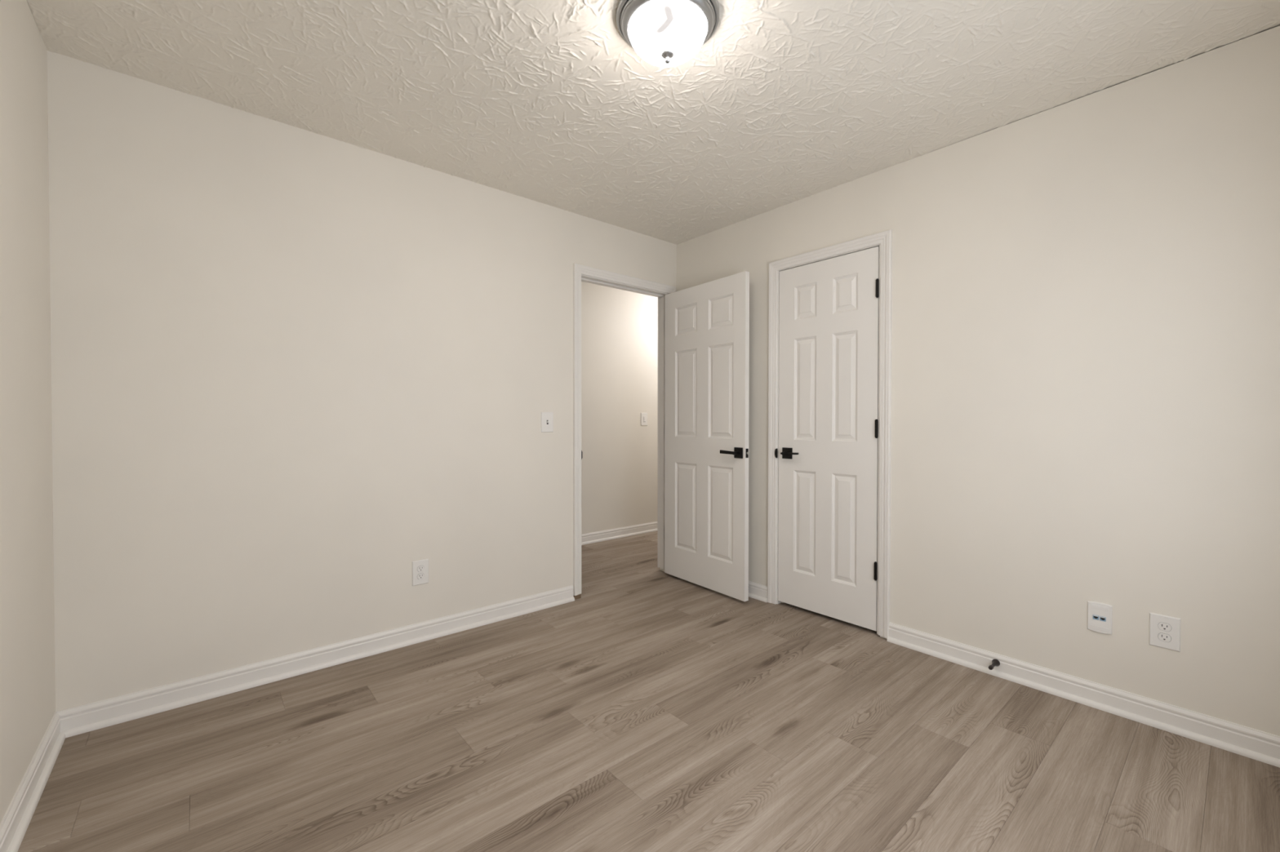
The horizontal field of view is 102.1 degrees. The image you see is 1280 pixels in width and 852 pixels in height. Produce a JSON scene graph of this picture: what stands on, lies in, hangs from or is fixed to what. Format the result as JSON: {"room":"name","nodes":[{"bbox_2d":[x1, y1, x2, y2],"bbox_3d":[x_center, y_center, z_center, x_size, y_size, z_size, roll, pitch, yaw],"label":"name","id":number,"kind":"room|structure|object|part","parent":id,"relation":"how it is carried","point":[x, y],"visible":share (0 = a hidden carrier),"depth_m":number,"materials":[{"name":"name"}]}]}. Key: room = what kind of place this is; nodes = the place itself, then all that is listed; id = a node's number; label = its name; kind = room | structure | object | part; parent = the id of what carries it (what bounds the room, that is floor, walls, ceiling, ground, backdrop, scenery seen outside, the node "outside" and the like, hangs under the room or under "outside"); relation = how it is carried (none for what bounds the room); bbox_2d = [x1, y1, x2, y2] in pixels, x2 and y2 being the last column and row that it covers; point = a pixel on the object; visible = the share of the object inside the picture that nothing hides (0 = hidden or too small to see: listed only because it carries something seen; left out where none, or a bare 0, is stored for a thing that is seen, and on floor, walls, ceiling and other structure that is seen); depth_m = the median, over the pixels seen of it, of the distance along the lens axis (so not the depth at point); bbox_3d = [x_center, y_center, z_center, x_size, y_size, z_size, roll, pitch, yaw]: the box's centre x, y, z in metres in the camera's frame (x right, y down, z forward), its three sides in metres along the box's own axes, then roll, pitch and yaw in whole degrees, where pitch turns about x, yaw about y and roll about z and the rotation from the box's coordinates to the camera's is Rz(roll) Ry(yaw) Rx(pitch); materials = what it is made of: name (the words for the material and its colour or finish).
{"room":"empty bedroom","nodes":[
{"label":"empty bedroom","id":0,"kind":"room"},
{"bbox_2d":[0,0,55,823],"bbox_3d":[-1.103,-0.089,0.584,0.128,2.440,3.190,-1,1,-41],"label":"wall","id":1,"kind":"structure","parent":0,"point":[27,615],"depth_m":1.55,"materials":[{"name":"paint"}]},
{"bbox_2d":[0,711,65,851],"bbox_3d":[-1.086,1.083,0.692,0.027,0.092,3.070,-1,1,-40],"label":"baseboard","id":2,"kind":"structure","parent":1,"relation":"attached to","point":[14,825],"depth_m":1.52,"materials":[{"name":"paint"}]},
{"bbox_2d":[47,50,676,711],"bbox_3d":[-0.992,-0.116,2.853,3.228,2.440,0.115,-1,1,-41],"label":"wall","id":3,"kind":"structure","parent":0,"point":[294,370],"depth_m":2.27,"materials":[{"name":"paint"}]},
{"bbox_2d":[57,585,574,737],"bbox_3d":[-1.251,1.061,2.553,2.188,0.092,0.027,-1,1,-41],"label":"baseboard","id":4,"kind":"structure","parent":3,"relation":"attached to","point":[78,720],"depth_m":2.28,"materials":[{"name":"paint"}]},
{"bbox_2d":[412,559,428,586],"bbox_3d":[-1.130,0.754,2.665,0.081,0.125,0.008,-1,1,-41],"label":"power outlet","id":5,"kind":"object","parent":3,"relation":"attached to","point":[420,568],"visible":1,"depth_m":2.66,"materials":[{"name":"white plastic"}]},
{"bbox_2d":[417,573,424,579],"bbox_3d":[-1.128,0.773,2.663,0.034,0.028,0.002,-1,1,-41],"label":"receptacle","id":6,"kind":"object","parent":5,"relation":"attached to","point":[420,575],"depth_m":2.66,"materials":[{"name":"white plastic"}]},
{"bbox_2d":[417,565,424,572],"bbox_3d":[-1.128,0.735,2.663,0.034,0.028,0.002,-1,1,-41],"label":"receptacle","id":7,"kind":"object","parent":5,"relation":"attached to","point":[420,568],"depth_m":2.66,"materials":[{"name":"white plastic"}]},
{"bbox_2d":[541,412,553,432],"bbox_3d":[-0.559,-0.023,3.137,0.082,0.122,0.018,-1,1,-41],"label":"light switch","id":8,"kind":"object","parent":3,"relation":"attached to","point":[547,418],"visible":1,"depth_m":3.14,"materials":[{"name":"white plastic"}]},
{"bbox_2d":[573,263,675,599],"bbox_3d":[-0.120,0.035,3.600,0.894,2.120,0.153,-1,1,-41],"label":"door frame","id":9,"kind":"structure","parent":3,"relation":"attached to","point":[580,273],"depth_m":3.37,"materials":[{"name":"paint"}]},
{"bbox_3d":[-0.164,0.024,3.651,0.893,2.098,0.019,-1,1,-41],"label":"casing","id":10,"kind":"part","parent":9,"relation":"part of","materials":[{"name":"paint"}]},
{"bbox_2d":[664,271,749,601],"bbox_3d":[0.395,0.064,3.479,0.092,2.027,0.810,0,1,-37],"label":"door","id":11,"kind":"structure","parent":3,"relation":"in","point":[707,350],"depth_m":3.43,"materials":[{"name":"paint"}]},
{"bbox_3d":[0.543,0.163,3.220,0.012,0.023,0.120,0,1,-37],"label":"lever","id":12,"kind":"part","parent":11,"relation":"part of","materials":[{"name":"black metal"}]},
{"bbox_3d":[0.658,0.167,3.184,0.023,0.057,0.002,0,1,-38],"label":"latch plate","id":13,"kind":"part","parent":11,"relation":"part of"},
{"bbox_2d":[581,281,657,534],"bbox_3d":[-0.524,-0.139,4.788,3.800,2.440,0.100,-1,1,-41],"label":"wall","id":14,"kind":"structure","parent":0,"point":[620,327],"depth_m":4.99,"materials":[{"name":"paint"}]},
{"bbox_2d":[581,521,657,545],"bbox_3d":[-0.483,1.035,4.754,3.800,0.092,0.027,-1,1,-41],"label":"baseboard","id":15,"kind":"structure","parent":14,"relation":"attached to","point":[612,534],"depth_m":4.98,"materials":[{"name":"paint"}]},
{"bbox_3d":[-0.479,1.071,4.749,3.800,0.021,0.015,-1,1,-41],"label":"shoe moulding","id":16,"kind":"part","parent":15,"relation":"part of","materials":[{"name":"paint"}]},
{"bbox_2d":[640,413,647,425],"bbox_3d":[0.044,-0.068,5.200,0.086,0.127,0.012,-1,1,-41],"label":"light switch","id":17,"kind":"object","parent":14,"relation":"attached to","point":[643,415],"visible":1,"depth_m":5.20,"materials":[{"name":"white plastic"}]},
{"bbox_2d":[17,531,1279,851],"bbox_3d":[0.419,1.136,2.770,5.208,0.060,4.470,-1,1,-41],"label":"floor","id":18,"kind":"structure","parent":0,"point":[651,709],"depth_m":1.73,"materials":[{"name":"brown wood"}]},
{"bbox_2d":[26,0,1279,244],"bbox_3d":[0.092,-1.369,1.663,3.348,0.105,3.300,-1,1,-41],"label":"ceiling","id":19,"kind":"structure","parent":0,"point":[547,102],"depth_m":1.94,"materials":[{"name":"paint"}]},
{"bbox_2d":[616,0,719,66],"bbox_3d":[0.089,-1.245,1.669,0.332,0.150,0.332,-1,1,-41],"label":"ceiling light","id":20,"kind":"object","parent":19,"relation":"attached to","point":[662,33],"visible":1,"depth_m":1.61,"materials":[{"name":"white glass"}]},
{"bbox_2d":[676,26,1279,736],"bbox_3d":[1.315,-0.113,2.727,0.115,2.440,3.305,-1,1,-41],"label":"wall","id":21,"kind":"structure","parent":0,"point":[1086,316],"depth_m":2.08,"materials":[{"name":"paint"}]},
{"bbox_2d":[748,581,767,602],"bbox_3d":[0.532,1.050,3.545,0.027,0.092,0.816,-1,1,-41],"label":"baseboard","id":22,"kind":"structure","parent":21,"relation":"attached to","point":[756,591],"depth_m":3.29,"materials":[{"name":"paint"}]},
{"bbox_3d":[0.528,1.086,3.541,0.015,0.021,0.816,-1,1,-41],"label":"shoe moulding","id":23,"kind":"part","parent":22,"relation":"part of","materials":[{"name":"paint"}]},
{"bbox_2d":[777,246,879,631],"bbox_3d":[1.042,0.069,2.940,0.094,2.023,0.613,-1,1,-41],"label":"door","id":24,"kind":"structure","parent":21,"relation":"in","point":[828,319],"depth_m":2.92,"materials":[{"name":"paint"}]},
{"bbox_3d":[0.885,0.163,3.065,0.016,0.015,0.116,-1,1,-41],"label":"lever","id":25,"kind":"part","parent":24,"relation":"part of","materials":[{"name":"black metal"}]},
{"bbox_2d":[767,229,892,638],"bbox_3d":[1.087,0.047,2.980,0.134,2.112,0.746,-1,1,-41],"label":"door frame","id":26,"kind":"structure","parent":21,"relation":"attached to","point":[883,240],"depth_m":2.71,"materials":[{"name":"paint"}]},
{"bbox_3d":[0.837,0.167,3.183,0.014,0.058,0.012,-1,1,-41],"label":"strike plate","id":27,"kind":"part","parent":26,"relation":"part of","materials":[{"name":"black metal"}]},
{"bbox_2d":[886,622,1279,767],"bbox_3d":[1.768,1.068,2.100,0.027,0.092,1.500,-1,1,-41],"label":"baseboard","id":28,"kind":"structure","parent":21,"relation":"attached to","point":[1248,742],"depth_m":2.03,"materials":[{"name":"paint"}]},
{"bbox_2d":[988,658,999,670],"bbox_3d":[1.558,1.056,2.283,0.083,0.030,0.030,-1,1,-41],"label":"door stop","id":29,"kind":"object","parent":28,"relation":"attached to","point":[995,662],"visible":1,"depth_m":2.29,"materials":[{"name":"brown metal"}]},
{"bbox_3d":[1.566,1.056,2.290,0.063,0.030,0.030,-1,1,-41],"label":"post","id":30,"kind":"part","parent":29,"relation":"part of","materials":[{"name":"brown metal"}]},
{"bbox_2d":[1087,600,1112,635],"bbox_3d":[1.819,0.760,2.049,0.011,0.120,0.073,-1,1,-41],"label":"wall plate","id":31,"kind":"object","parent":21,"relation":"attached to","point":[1099,614],"visible":1,"depth_m":2.05,"materials":[{"name":"white plastic"}]},
{"bbox_2d":[1149,612,1180,652],"bbox_3d":[1.939,0.761,1.912,0.008,0.121,0.081,-1,1,-41],"label":"power outlet","id":32,"kind":"object","parent":21,"relation":"attached to","point":[1164,630],"visible":1,"depth_m":1.91,"materials":[{"name":"white plastic"}]},
{"bbox_2d":[1157,632,1171,642],"bbox_3d":[1.937,0.781,1.911,0.003,0.030,0.036,-1,1,-41],"label":"receptacle","id":33,"kind":"object","parent":32,"relation":"attached to","point":[1162,637],"depth_m":1.91,"materials":[{"name":"white plastic"}]},
{"bbox_2d":[1157,622,1171,631],"bbox_3d":[1.937,0.742,1.911,0.001,0.030,0.036,-1,1,-41],"label":"receptacle","id":34,"kind":"object","parent":32,"relation":"attached to","point":[1162,626],"depth_m":1.91,"materials":[{"name":"white plastic"}]}
]}

